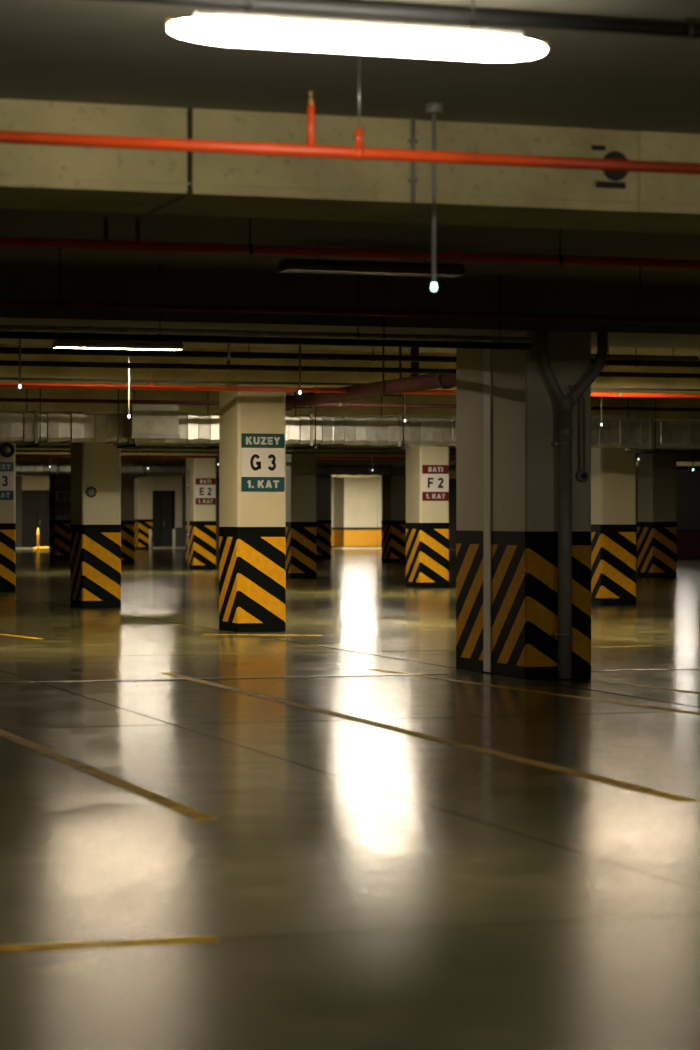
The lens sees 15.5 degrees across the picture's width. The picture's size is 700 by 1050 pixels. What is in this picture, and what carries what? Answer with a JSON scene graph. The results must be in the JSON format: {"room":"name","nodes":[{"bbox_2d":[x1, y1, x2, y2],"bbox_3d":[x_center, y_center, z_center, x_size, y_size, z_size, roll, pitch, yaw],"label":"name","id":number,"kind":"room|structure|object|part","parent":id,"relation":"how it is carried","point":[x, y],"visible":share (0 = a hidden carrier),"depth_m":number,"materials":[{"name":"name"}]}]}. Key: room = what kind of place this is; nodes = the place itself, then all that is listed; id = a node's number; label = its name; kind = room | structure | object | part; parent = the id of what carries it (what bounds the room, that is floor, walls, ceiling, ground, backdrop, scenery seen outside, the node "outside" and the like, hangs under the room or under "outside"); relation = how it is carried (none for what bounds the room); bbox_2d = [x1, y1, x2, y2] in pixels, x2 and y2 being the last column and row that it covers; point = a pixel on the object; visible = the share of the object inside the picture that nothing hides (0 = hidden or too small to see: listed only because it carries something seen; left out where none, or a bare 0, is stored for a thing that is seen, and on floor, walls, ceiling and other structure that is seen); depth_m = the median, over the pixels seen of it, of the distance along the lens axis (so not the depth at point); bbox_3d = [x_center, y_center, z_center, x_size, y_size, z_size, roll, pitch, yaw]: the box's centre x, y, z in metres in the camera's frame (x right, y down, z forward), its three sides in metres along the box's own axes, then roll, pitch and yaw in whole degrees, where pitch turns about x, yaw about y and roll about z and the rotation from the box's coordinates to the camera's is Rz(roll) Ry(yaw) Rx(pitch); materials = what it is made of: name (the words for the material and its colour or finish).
{"room":"parking garage","nodes":[
{"label":"parking garage","id":0,"kind":"room"},
{"bbox_2d":[22,476,48,489],"bbox_3d":[-13.323,-1.938,109.400,1.333,0.910,0.330,0,0,-18],"label":"wall","id":1,"kind":"structure","parent":0,"point":[28,482],"depth_m":109.22,"materials":[{"name":"beige paint"}]},
{"bbox_2d":[138,477,181,527],"bbox_3d":[-8.243,-1.144,111.046,1.947,2.510,0.360,0,0,-18],"label":"wall","id":2,"kind":"structure","parent":0,"point":[159,483],"depth_m":111.10,"materials":[{"name":"beige paint"}]},
{"bbox_2d":[16,476,636,547],"bbox_3d":[-14.570,-0.687,109.013,64.000,3.410,0.300,0,0,-18],"label":"wall","id":3,"kind":"structure","parent":0,"point":[180,533],"depth_m":111.29,"materials":[{"name":"paint"}]},
{"bbox_2d":[22,490,48,546],"bbox_3d":[-13.312,-0.233,109.370,1.333,2.500,0.165,0,0,-18],"label":"door","id":4,"kind":"structure","parent":3,"relation":"in","point":[35,503],"depth_m":109.32,"materials":[{"name":"metal"}]},
{"bbox_2d":[153,491,173,546],"bbox_3d":[-8.165,-0.239,111.051,1.197,2.500,0.165,0,0,-18],"label":"door","id":5,"kind":"structure","parent":3,"relation":"in","point":[163,501],"depth_m":111.04,"materials":[{"name":"metal"}]},
{"bbox_2d":[0,547,699,1049],"bbox_3d":[2.710,1.329,56.120,64.000,0.250,119.000,0,0,-18],"label":"floor","id":6,"kind":"structure","parent":0,"point":[359,886],"depth_m":11.59,"materials":[{"name":"grey concrete"}]},
{"bbox_2d":[0,442,15,591],"bbox_3d":[-6.601,-0.261,47.834,0.616,2.987,0.880,0,0,-18],"label":"pillar","id":7,"kind":"structure","parent":6,"relation":"on","point":[7,507],"depth_m":47.47,"materials":[{"name":"paint"}]},
{"bbox_2d":[0,462,13,499],"bbox_3d":[-6.470,-0.813,47.403,0.540,0.694,0.014,0,0,-18],"label":"sign","id":8,"kind":"object","parent":7,"relation":"attached to","point":[6,478],"visible":1,"depth_m":47.45,"materials":[{"name":"white plastic"}]},
{"bbox_3d":[-6.470,-0.812,47.403,0.540,0.350,0.014,0,0,-18],"label":"number panel","id":9,"kind":"part","parent":8,"relation":"part of","materials":[{"name":"white plastic"}]},
{"bbox_2d":[0,442,14,457],"bbox_3d":[-6.323,-1.384,47.428,0.280,0.280,0.063,0,0,-18],"label":"wall speaker","id":10,"kind":"object","parent":7,"relation":"attached to","point":[7,449],"visible":1,"depth_m":47.41,"materials":[{"name":"black paint"}]},
{"bbox_2d":[0,634,42,638],"bbox_3d":[-3.997,1.293,30.151,0.100,0.002,1.999,0,0,-28],"label":"line marking","id":11,"kind":"object","parent":6,"relation":"on","point":[0,634],"depth_m":29.81,"materials":[{"name":"yellow paint"}]},
{"bbox_2d":[33,528,48,550],"bbox_3d":[-12.092,0.592,103.656,1.414,0.909,0.146,0,0,-18],"label":"barrier","id":12,"kind":"object","parent":6,"relation":"on","point":[37,548],"visible":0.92,"depth_m":103.45,"materials":[{"name":"yellow metal"}]},
{"bbox_3d":[-12.560,0.588,103.503,0.110,0.900,0.107,0,0,-18],"label":"post","id":13,"kind":"part","parent":12,"relation":"part of","materials":[{"name":"yellow metal"}]},
{"bbox_3d":[-12.092,0.959,103.657,1.414,0.174,0.107,0,0,-18],"label":"rail","id":14,"kind":"part","parent":12,"relation":"part of","materials":[{"name":"yellow metal"}]},
{"bbox_2d":[49,473,70,558],"bbox_3d":[-9.550,-0.391,84.974,0.616,2.987,0.880,0,0,-18],"label":"pillar","id":15,"kind":"structure","parent":6,"relation":"on","point":[59,517],"depth_m":84.58,"materials":[{"name":"paint"}]},
{"bbox_2d":[56,486,70,506],"bbox_3d":[-9.402,-0.943,84.548,0.540,0.694,0.014,0,0,-18],"label":"sign","id":16,"kind":"object","parent":15,"relation":"attached to","point":[63,493],"visible":0.88,"depth_m":84.54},
{"bbox_3d":[-9.402,-0.942,84.548,0.540,0.350,0.014,0,0,-18],"label":"number panel","id":17,"kind":"part","parent":16,"relation":"part of","materials":[{"name":"plastic"}]},
{"bbox_2d":[70,412,120,607],"bbox_3d":[-3.922,-0.232,39.631,0.616,2.987,0.880,0,0,-18],"label":"pillar","id":18,"kind":"structure","parent":6,"relation":"on","point":[95,527],"depth_m":39.23,"materials":[{"name":"paint"}]},
{"bbox_2d":[86,486,96,497],"bbox_3d":[-3.938,-0.503,39.139,0.168,0.170,0.048,0,0,-18],"label":"wall box","id":19,"kind":"object","parent":18,"relation":"attached to","point":[91,491],"visible":1,"depth_m":39.12,"materials":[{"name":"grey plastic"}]},
{"bbox_2d":[16,547,185,548],"bbox_3d":[-10.314,0.981,109.778,8.309,0.070,0.900,0,0,-18],"label":"trim","id":20,"kind":"structure","parent":6,"relation":"on","point":[16,547],"depth_m":110.02,"materials":[{"name":"beige paint"}]},
{"bbox_2d":[0,729,217,819],"bbox_3d":[-1.631,1.347,14.747,0.100,0.002,6.124,0,0,-19],"label":"line marking","id":21,"kind":"object","parent":6,"relation":"on","point":[186,810],"depth_m":13.63,"materials":[{"name":"yellow paint"}]},
{"bbox_2d":[0,936,218,950],"bbox_3d":[-0.848,1.369,8.387,0.844,0.002,0.085,0,0,-16],"label":"line marking","id":22,"kind":"object","parent":6,"relation":"on","point":[211,938],"depth_m":8.40,"materials":[{"name":"yellow paint"}]},
{"bbox_2d":[121,462,133,562],"bbox_3d":[-6.803,-0.361,76.404,0.616,2.987,0.880,0,0,-18],"label":"pillar","id":23,"kind":"structure","parent":6,"relation":"on","point":[127,480],"depth_m":76.02,"materials":[{"name":"paint"}]},
{"bbox_2d":[134,478,152,549],"bbox_3d":[-8.676,-0.471,107.877,0.616,2.987,0.880,0,0,-18],"label":"pillar","id":24,"kind":"structure","parent":6,"relation":"on","point":[143,487],"depth_m":107.47,"materials":[{"name":"paint"}]},
{"bbox_2d":[148,529,152,549],"bbox_3d":[-8.264,0.595,106.503,0.180,0.865,0.175,0,0,-18],"label":"bollard","id":25,"kind":"object","parent":6,"relation":"on","point":[150,530],"visible":1,"depth_m":106.45,"materials":[{"name":"grey metal"}]},
{"bbox_3d":[-8.264,0.595,106.503,0.120,0.865,0.117,0,0,-18],"label":"post","id":26,"kind":"part","parent":25,"relation":"part of","materials":[{"name":"grey metal"}]},
{"bbox_2d":[172,529,175,549],"bbox_3d":[-7.291,0.595,106.503,0.180,0.865,0.175,0,0,-18],"label":"bollard","id":27,"kind":"object","parent":6,"relation":"on","point":[173,529],"visible":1,"depth_m":106.45,"materials":[{"name":"grey metal"}]},
{"bbox_3d":[-7.291,0.595,106.503,0.120,0.865,0.117,0,0,-18],"label":"post","id":28,"kind":"part","parent":27,"relation":"part of","materials":[{"name":"grey metal"}]},
{"bbox_2d":[186,458,215,568],"bbox_3d":[-3.944,-0.331,67.975,0.616,2.987,0.880,0,0,-18],"label":"pillar","id":29,"kind":"structure","parent":6,"relation":"on","point":[202,518],"depth_m":67.58,"materials":[{"name":"paint"}]},
{"bbox_2d":[186,471,189,568],"bbox_3d":[-4.278,-0.138,67.877,0.079,2.600,0.090,0,0,-18],"label":"pipe","id":30,"kind":"object","parent":29,"relation":"attached to","point":[187,485],"visible":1,"depth_m":67.85,"materials":[{"name":"grey plastic"}]},
{"bbox_2d":[196,478,214,504],"bbox_3d":[-3.796,-0.883,67.549,0.540,0.694,0.014,0,0,-18],"label":"sign","id":31,"kind":"object","parent":29,"relation":"attached to","point":[205,487],"visible":1,"depth_m":67.55,"materials":[{"name":"white plastic"}]},
{"bbox_3d":[-3.796,-0.882,67.549,0.540,0.350,0.014,0,0,-18],"label":"number panel","id":32,"kind":"part","parent":31,"relation":"part of","materials":[{"name":"white plastic"}]},
{"bbox_2d":[0,673,445,683],"bbox_3d":[-2.289,1.321,21.731,6.600,0.006,0.090,0,0,-18],"label":"joint cover","id":33,"kind":"object","parent":6,"relation":"on","point":[430,673],"visible":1,"depth_m":22.10,"materials":[{"name":"metal"}]},
{"bbox_2d":[219,384,285,631],"bbox_3d":[-1.198,-0.204,31.452,0.616,2.987,0.880,0,0,-18],"label":"pillar","id":34,"kind":"structure","parent":6,"relation":"on","point":[252,524],"depth_m":31.07,"materials":[{"name":"paint"}]},
{"bbox_2d":[241,433,284,490],"bbox_3d":[-1.050,-0.756,31.026,0.540,0.694,0.014,0,0,-18],"label":"sign","id":35,"kind":"object","parent":34,"relation":"attached to","point":[262,455],"visible":1,"depth_m":31.02,"materials":[{"name":"white plastic"}]},
{"bbox_3d":[-1.050,-0.755,31.026,0.540,0.350,0.014,0,0,-18],"label":"number panel","id":36,"kind":"part","parent":35,"relation":"part of","materials":[{"name":"white plastic"}]},
{"bbox_2d":[202,634,321,635],"bbox_3d":[-1.032,1.292,30.252,1.432,0.002,0.120,0,0,10],"label":"line marking","id":37,"kind":"object","parent":6,"relation":"on","point":[202,634],"depth_m":30.31,"materials":[{"name":"yellow paint"}]},
{"bbox_2d":[286,446,316,577],"bbox_3d":[-1.176,-0.299,58.727,0.616,2.987,0.880,0,0,-18],"label":"pillar","id":38,"kind":"structure","parent":6,"relation":"on","point":[301,469],"depth_m":58.32,"materials":[{"name":"paint"}]},
{"bbox_2d":[317,475,330,558],"bbox_3d":[-1.028,-0.390,84.812,0.616,2.987,0.880,0,0,-18],"label":"pillar","id":39,"kind":"structure","parent":6,"relation":"on","point":[323,481],"depth_m":84.42,"materials":[{"name":"paint"}]},
{"bbox_2d":[332,547,381,548],"bbox_3d":[0.939,0.990,110.066,3.150,0.050,1.460,0,0,-18],"label":"trim","id":40,"kind":"structure","parent":6,"relation":"on","point":[332,547],"depth_m":110.18,"materials":[{"name":"beige paint"}]},
{"bbox_2d":[382,464,405,561],"bbox_3d":[1.383,-0.367,78.236,0.616,2.987,0.880,0,0,-18],"label":"pillar","id":41,"kind":"structure","parent":6,"relation":"on","point":[393,488],"depth_m":77.82,"materials":[{"name":"paint"}]},
{"bbox_2d":[406,446,448,587],"bbox_3d":[1.516,-0.270,50.486,0.616,2.987,0.880,0,0,-18],"label":"pillar","id":42,"kind":"structure","parent":6,"relation":"on","point":[427,522],"depth_m":50.11,"materials":[{"name":"paint"}]},
{"bbox_2d":[422,465,448,500],"bbox_3d":[1.664,-0.822,50.060,0.540,0.694,0.014,0,0,-18],"label":"sign","id":43,"kind":"object","parent":42,"relation":"attached to","point":[435,478],"visible":1,"depth_m":50.05,"materials":[{"name":"white plastic"}]},
{"bbox_3d":[1.664,-0.821,50.060,0.540,0.350,0.014,0,0,-18],"label":"number panel","id":44,"kind":"part","parent":43,"relation":"part of","materials":[{"name":"white plastic"}]},
{"bbox_2d":[163,673,698,801],"bbox_3d":[0.013,1.336,17.771,0.103,0.002,10.836,0,0,-18],"label":"line marking","id":45,"kind":"object","parent":6,"relation":"on","point":[438,739],"depth_m":15.58,"materials":[{"name":"yellow paint"}]},
{"bbox_2d":[456,331,590,678],"bbox_3d":[1.525,-0.174,22.937,0.628,2.987,1.760,0,0,-18],"label":"pillar","id":46,"kind":"structure","parent":6,"relation":"on","point":[507,414],"depth_m":22.23,"materials":[{"name":"paint"}]},
{"bbox_2d":[539,329,607,678],"bbox_3d":[1.911,-0.177,22.053,0.634,2.980,0.157,0,0,-18],"label":"drain pipe","id":47,"kind":"object","parent":46,"relation":"attached to","point":[564,403],"visible":1,"depth_m":21.97,"materials":[{"name":"grey plastic"}]},
{"bbox_2d":[557,426,572,436],"bbox_3d":[1.840,-0.800,22.020,0.140,0.085,0.139,0,0,-18],"label":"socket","id":48,"kind":"object","parent":47,"relation":"attached to","point":[562,431],"depth_m":21.96,"materials":[{"name":"grey plastic"}]},
{"bbox_2d":[568,384,588,481],"bbox_3d":[1.966,-0.788,22.120,0.185,0.842,0.069,0,0,-18],"label":"conduit","id":49,"kind":"object","parent":46,"relation":"attached to","point":[581,475],"visible":1,"depth_m":22.13,"materials":[{"name":"grey plastic"}]},
{"bbox_2d":[367,669,699,714],"bbox_3d":[1.389,1.326,20.683,0.091,0.002,6.030,0,0,-23],"label":"line marking","id":50,"kind":"object","parent":6,"relation":"on","point":[586,698],"depth_m":20.24,"materials":[{"name":"yellow paint"}]},
{"bbox_2d":[591,415,635,604],"bbox_3d":[4.102,-0.237,40.895,0.616,2.987,0.880,0,0,-18],"label":"pillar","id":51,"kind":"structure","parent":6,"relation":"on","point":[613,470],"depth_m":40.49,"materials":[{"name":"paint"}]},
{"bbox_2d":[591,646,639,647],"bbox_3d":[2.725,1.302,27.431,1.139,0.002,0.100,0,0,-27],"label":"line marking","id":52,"kind":"object","parent":6,"relation":"on","point":[611,646],"depth_m":27.52,"materials":[{"name":"yellow paint"}]},
{"bbox_2d":[591,668,699,670],"bbox_3d":[6.100,1.311,24.471,8.980,0.006,0.090,0,0,-18],"label":"joint cover","id":53,"kind":"object","parent":6,"relation":"on","point":[678,668],"visible":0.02,"depth_m":23.35,"materials":[{"name":"metal"}]},
{"bbox_2d":[599,680,699,693],"bbox_3d":[2.499,1.325,20.910,0.091,0.002,1.969,0,0,-23],"label":"line marking","id":54,"kind":"object","parent":6,"relation":"on","point":[604,680],"depth_m":20.95,"materials":[{"name":"yellow paint"}]},
{"bbox_2d":[637,448,676,576],"bbox_3d":[7.055,-0.300,59.101,0.616,2.987,0.880,0,0,-18],"label":"pillar","id":55,"kind":"structure","parent":6,"relation":"on","point":[656,473],"depth_m":58.72,"materials":[{"name":"paint"}]},
{"bbox_2d":[0,0,699,358],"bbox_3d":[2.710,-2.331,56.107,64.000,0.250,119.000,0,0,-18],"label":"ceiling","id":56,"kind":"structure","parent":0,"point":[78,51],"depth_m":12.15,"materials":[{"name":"concrete"}]},
{"bbox_2d":[18,339,20,388],"bbox_3d":[-2.939,-1.652,22.894,0.084,0.877,0.084,0,0,-18],"label":"sensor","id":57,"kind":"object","parent":56,"relation":"hanging from","point":[19,386],"visible":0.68,"depth_m":22.89,"materials":[{"name":"grey plastic"}]},
{"bbox_3d":[-2.939,-1.669,22.894,0.022,0.843,0.021,0,0,-18],"label":"rod","id":58,"kind":"part","parent":57,"relation":"part of","materials":[{"name":"grey metal"}]},
{"bbox_2d":[52,340,182,350],"bbox_3d":[-2.527,-2.013,27.993,1.400,0.190,0.260,0,0,-18],"label":"lamp","id":59,"kind":"object","parent":56,"relation":"hanging from","point":[73,344],"visible":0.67,"depth_m":27.92,"materials":[{"name":"white plastic"}]},
{"bbox_2d":[128,356,129,417],"bbox_3d":[-2.467,-1.650,28.694,0.084,0.921,0.084,0,0,-18],"label":"sensor","id":60,"kind":"object","parent":56,"relation":"hanging from","point":[128,356],"visible":0.72,"depth_m":28.69,"materials":[{"name":"grey plastic"}]},
{"bbox_2d":[16,457,405,477],"bbox_3d":[-4.016,-1.807,71.902,13.414,0.909,0.720,0,0,-18],"label":"air duct","id":61,"kind":"object","parent":56,"relation":"hanging from","point":[139,469],"visible":0.52,"depth_m":71.29,"materials":[{"name":"grey metal"}]},
{"bbox_2d":[227,343,230,363],"bbox_3d":[-1.127,-1.795,23.899,0.080,0.604,0.080,0,0,-18],"label":"rod","id":62,"kind":"object","parent":56,"relation":"hanging from","point":[228,344],"visible":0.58,"depth_m":23.89,"materials":[{"name":"metal"}]},
{"bbox_3d":[-1.127,-1.795,23.899,0.026,0.604,0.025,0,0,-18],"label":"rod","id":63,"kind":"part","parent":62,"relation":"part of","materials":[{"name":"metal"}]},
{"bbox_2d":[0,275,529,340],"bbox_3d":[-0.884,-1.810,20.819,5.029,0.545,0.041,0,0,-18],"label":"conduit","id":64,"kind":"object","parent":56,"relation":"hanging from","point":[7,327],"visible":0.92,"depth_m":20.91,"materials":[{"name":"metal"}]},
{"bbox_2d":[0,266,531,349],"bbox_3d":[-0.882,-1.776,20.872,5.052,0.615,0.066,0,0,-18],"label":"pipe","id":65,"kind":"object","parent":56,"relation":"hanging from","point":[499,345],"visible":1,"depth_m":20.89,"materials":[{"name":"metal"}]},
{"bbox_2d":[298,345,301,394],"bbox_3d":[-0.459,-1.644,23.594,0.084,0.897,0.084,0,0,-18],"label":"sensor","id":66,"kind":"object","parent":56,"relation":"hanging from","point":[299,392],"visible":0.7,"depth_m":23.59,"materials":[{"name":"grey plastic"}]},
{"bbox_3d":[-0.459,-1.661,23.594,0.022,0.863,0.021,0,0,-18],"label":"rod","id":67,"kind":"part","parent":66,"relation":"part of","materials":[{"name":"grey metal"}]},
{"bbox_2d":[16,473,636,478],"bbox_3d":[-12.269,-2.157,101.964,64.000,0.420,0.880,0,0,-18],"label":"ceiling beam","id":68,"kind":"structure","parent":56,"relation":"attached to","point":[17,474],"depth_m":103.48,"materials":[{"name":"concrete"}]},
{"bbox_2d":[16,462,636,470],"bbox_3d":[-6.867,-2.099,85.424,64.000,0.420,0.880,0,0,-18],"label":"ceiling beam","id":69,"kind":"structure","parent":56,"relation":"attached to","point":[451,467],"depth_m":85.35,"materials":[{"name":"concrete"}]},
{"bbox_2d":[0,99,699,233],"bbox_3d":[15.057,-1.864,18.310,64.000,0.420,0.888,0,0,-18],"label":"ceiling beam","id":70,"kind":"structure","parent":56,"relation":"attached to","point":[44,177],"depth_m":13.02,"materials":[{"name":"concrete"}]},
{"bbox_2d":[408,119,417,201],"bbox_3d":[0.319,-1.846,13.022,0.044,0.420,0.030,0,0,-18],"label":"conduit","id":71,"kind":"object","parent":70,"relation":"attached to","point":[412,180],"visible":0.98,"depth_m":13.01,"materials":[{"name":"grey plastic"}]},
{"bbox_2d":[0,265,699,348],"bbox_3d":[12.388,-1.893,26.479,64.000,0.420,1.760,0,0,-18],"label":"ceiling beam","id":72,"kind":"structure","parent":56,"relation":"attached to","point":[40,283],"depth_m":21.56,"materials":[{"name":"concrete"}]},
{"bbox_2d":[0,388,699,452],"bbox_3d":[0.169,-1.627,37.648,12.446,1.029,1.540,0,0,-18],"label":"air duct","id":73,"kind":"object","parent":56,"relation":"hanging from","point":[147,423],"visible":0.62,"depth_m":37.19,"materials":[{"name":"grey metal"}]},
{"bbox_2d":[0,344,699,393],"bbox_3d":[9.612,-1.922,34.977,64.000,0.420,0.880,0,0,-18],"label":"ceiling beam","id":74,"kind":"structure","parent":56,"relation":"attached to","point":[5,371],"depth_m":31.04,"materials":[{"name":"concrete"}]},
{"bbox_2d":[0,57,699,174],"bbox_3d":[0.098,-1.823,11.282,3.880,0.453,0.064,0,0,-18],"label":"pipe","id":75,"kind":"object","parent":56,"relation":"hanging from","point":[358,152],"visible":1,"depth_m":11.21,"materials":[{"name":"red metal"}]},
{"bbox_2d":[0,388,699,420],"bbox_3d":[6.951,-1.951,43.124,64.000,0.420,0.880,0,0,-18],"label":"ceiling beam","id":76,"kind":"structure","parent":56,"relation":"attached to","point":[46,393],"depth_m":40.28,"materials":[{"name":"concrete"}]},
{"bbox_2d":[0,217,699,268],"bbox_3d":[0.138,-1.852,15.819,5.439,0.427,0.063,0,0,-18],"label":"pipe","id":77,"kind":"object","parent":56,"relation":"hanging from","point":[249,249],"visible":0.88,"depth_m":15.71,"materials":[{"name":"metal"}]},
{"bbox_2d":[0,248,699,323],"bbox_3d":[0.175,-1.854,20.039,6.890,0.452,0.057,0,0,-18],"label":"pipe","id":78,"kind":"object","parent":56,"relation":"hanging from","point":[13,303],"visible":0.91,"depth_m":19.93,"materials":[{"name":"metal"}]},
{"bbox_2d":[0,344,699,366],"bbox_3d":[0.223,-1.862,25.525,8.775,0.475,0.071,0,0,-18],"label":"pipe","id":79,"kind":"object","parent":56,"relation":"hanging from","point":[3,350],"visible":0.8,"depth_m":25.18,"materials":[{"name":"metal"}]},
{"bbox_2d":[0,347,699,377],"bbox_3d":[0.222,-1.803,25.446,8.748,0.593,0.057,0,0,-18],"label":"pipe","id":80,"kind":"object","parent":56,"relation":"hanging from","point":[2,362],"visible":0.88,"depth_m":25.12,"materials":[{"name":"metal"}]},
{"bbox_2d":[0,354,699,397],"bbox_3d":[0.270,-1.846,30.905,10.625,0.544,0.074,0,0,-18],"label":"pipe","id":81,"kind":"object","parent":56,"relation":"hanging from","point":[153,387],"visible":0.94,"depth_m":30.38,"materials":[{"name":"red metal"}]},
{"bbox_2d":[0,398,699,410],"bbox_3d":[0.315,-1.895,36.075,12.402,0.482,0.057,0,0,-18],"label":"pipe","id":82,"kind":"object","parent":56,"relation":"hanging from","point":[1,399],"visible":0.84,"depth_m":35.84,"materials":[{"name":"metal"}]},
{"bbox_2d":[0,377,699,390],"bbox_3d":[0.266,-1.663,30.484,10.480,0.028,0.028,0,0,-18],"label":"pipe","id":83,"kind":"object","parent":56,"relation":"hanging from","point":[1,378],"visible":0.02,"depth_m":29.95,"materials":[{"name":"red metal"}]},
{"bbox_2d":[164,0,548,60],"bbox_3d":[0.040,-1.881,9.364,1.470,0.324,0.120,0,0,-18],"label":"ceiling lamp","id":84,"kind":"object","parent":56,"relation":"hanging from","point":[214,27],"visible":1,"depth_m":9.31,"materials":[{"name":"white"}]},
{"bbox_2d":[168,18,546,60],"bbox_3d":[0.040,-1.764,9.364,1.450,0.089,0.120,0,0,-18],"label":"diffuser","id":85,"kind":"object","parent":84,"relation":"attached to","point":[317,34],"depth_m":9.32,"materials":[{"name":"white plastic"}]},
{"bbox_2d":[15,444,699,459],"bbox_3d":[-1.402,-2.040,68.694,64.000,0.420,0.880,0,0,-18],"label":"ceiling beam","id":86,"kind":"structure","parent":56,"relation":"attached to","point":[22,453],"depth_m":67.55,"materials":[{"name":"concrete"}]},
{"bbox_2d":[15,445,699,453],"bbox_3d":[0.487,-1.903,55.909,19.219,0.606,0.080,0,0,-18],"label":"pipe","id":87,"kind":"object","parent":56,"relation":"hanging from","point":[16,446],"visible":0.33,"depth_m":55.31,"materials":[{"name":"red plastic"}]},
{"bbox_2d":[15,450,699,456],"bbox_3d":[0.501,-1.890,57.492,19.763,0.642,0.057,0,0,-18],"label":"pipe","id":88,"kind":"object","parent":56,"relation":"hanging from","point":[122,451],"visible":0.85,"depth_m":56.86,"materials":[{"name":"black metal"}]},
{"bbox_2d":[15,442,699,449],"bbox_3d":[1.564,-2.009,59.616,64.000,0.420,0.880,0,0,-18],"label":"ceiling beam","id":89,"kind":"structure","parent":56,"relation":"attached to","point":[53,443],"depth_m":57.99,"materials":[{"name":"concrete"}]},
{"bbox_2d":[16,457,699,466],"bbox_3d":[-4.165,-2.070,77.154,64.000,0.420,0.880,0,0,-18],"label":"ceiling beam","id":90,"kind":"structure","parent":56,"relation":"attached to","point":[18,459],"depth_m":76.45,"materials":[{"name":"concrete"}]},
{"bbox_2d":[16,454,699,461],"bbox_3d":[0.529,-1.882,60.657,20.850,0.680,0.063,0,0,-18],"label":"pipe","id":91,"kind":"object","parent":56,"relation":"hanging from","point":[17,455],"visible":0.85,"depth_m":59.34,"materials":[{"name":"metal"}]},
{"bbox_2d":[286,347,455,410],"bbox_3d":[0.214,-1.797,30.319,0.220,0.638,8.320,0,0,-18],"label":"pipe","id":92,"kind":"object","parent":56,"relation":"hanging from","point":[401,385],"visible":0.51,"depth_m":29.64,"materials":[{"name":"paint"}]},
{"bbox_2d":[278,246,464,277],"bbox_3d":[0.165,-1.982,19.293,1.400,0.190,0.260,0,0,-18],"label":"lamp","id":93,"kind":"object","parent":56,"relation":"hanging from","point":[287,265],"visible":0.89,"depth_m":19.20,"materials":[{"name":"black paint"}]},
{"bbox_2d":[281,269,459,276],"bbox_3d":[0.165,-1.897,19.294,1.390,0.012,0.250,0,0,-18],"label":"diffuser","id":94,"kind":"object","parent":93,"relation":"attached to","point":[384,272],"depth_m":19.26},
{"bbox_2d":[104,0,699,38],"bbox_3d":[0.087,-2.005,9.973,3.430,0.080,0.064,0,0,-18],"label":"conduit","id":95,"kind":"object","parent":56,"relation":"attached to","point":[689,30],"visible":0.94,"depth_m":10.05,"materials":[{"name":"metal"}]},
{"bbox_2d":[404,394,405,421],"bbox_3d":[0.706,-1.722,32.994,0.084,0.807,0.084,0,0,-18],"label":"sensor","id":96,"kind":"object","parent":56,"relation":"hanging from","point":[404,394],"visible":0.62,"depth_m":32.98,"materials":[{"name":"grey plastic"}]},
{"bbox_2d":[411,347,418,376],"bbox_3d":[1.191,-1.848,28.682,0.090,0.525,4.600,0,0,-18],"label":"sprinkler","id":97,"kind":"object","parent":56,"relation":"hanging from","point":[414,350],"visible":0.06,"depth_m":29.99,"materials":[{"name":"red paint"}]},
{"bbox_2d":[425,103,442,290],"bbox_3d":[0.410,-1.597,12.544,0.084,0.913,0.084,0,0,-18],"label":"sensor","id":98,"kind":"object","parent":56,"relation":"hanging from","point":[430,108],"visible":1,"depth_m":12.54,"materials":[{"name":"grey plastic"}]},
{"bbox_3d":[0.410,-1.614,12.544,0.022,0.879,0.021,0,0,-18],"label":"rod","id":99,"kind":"part","parent":98,"relation":"part of","materials":[{"name":"grey plastic"}]},
{"bbox_2d":[449,470,636,474],"bbox_3d":[-9.537,-2.128,93.599,64.000,0.420,0.880,0,0,-18],"label":"ceiling beam","id":100,"kind":"structure","parent":56,"relation":"attached to","point":[450,471],"depth_m":97.53,"materials":[{"name":"concrete"}]},
{"bbox_2d":[600,397,602,425],"bbox_3d":[3.277,-1.707,33.494,0.084,0.840,0.084,0,0,-18],"label":"sensor","id":101,"kind":"object","parent":56,"relation":"hanging from","point":[601,424],"visible":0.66,"depth_m":33.49,"materials":[{"name":"grey plastic"}]},
{"bbox_2d":[591,347,698,360],"bbox_3d":[3.452,-2.022,30.493,1.400,0.190,0.260,0,0,-18],"label":"pipe","id":102,"kind":"object","parent":56,"relation":"hanging from","point":[593,356],"visible":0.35,"depth_m":30.42,"materials":[{"name":"white"}]},
{"bbox_2d":[331,478,381,547],"bbox_3d":[0.420,-0.696,111.626,3.165,3.410,1.840,0,0,-18],"label":"wall","id":103,"kind":"structure","parent":0,"point":[356,503],"depth_m":110.91,"materials":[{"name":"white paint"}]},
{"bbox_2d":[677,466,699,558],"bbox_3d":[17.796,-0.604,85.395,16.000,3.410,0.300,0,0,-18],"label":"wall","id":104,"kind":"structure","parent":0,"point":[688,480],"depth_m":82.98,"materials":[{"name":"grey paint"}]}
]}

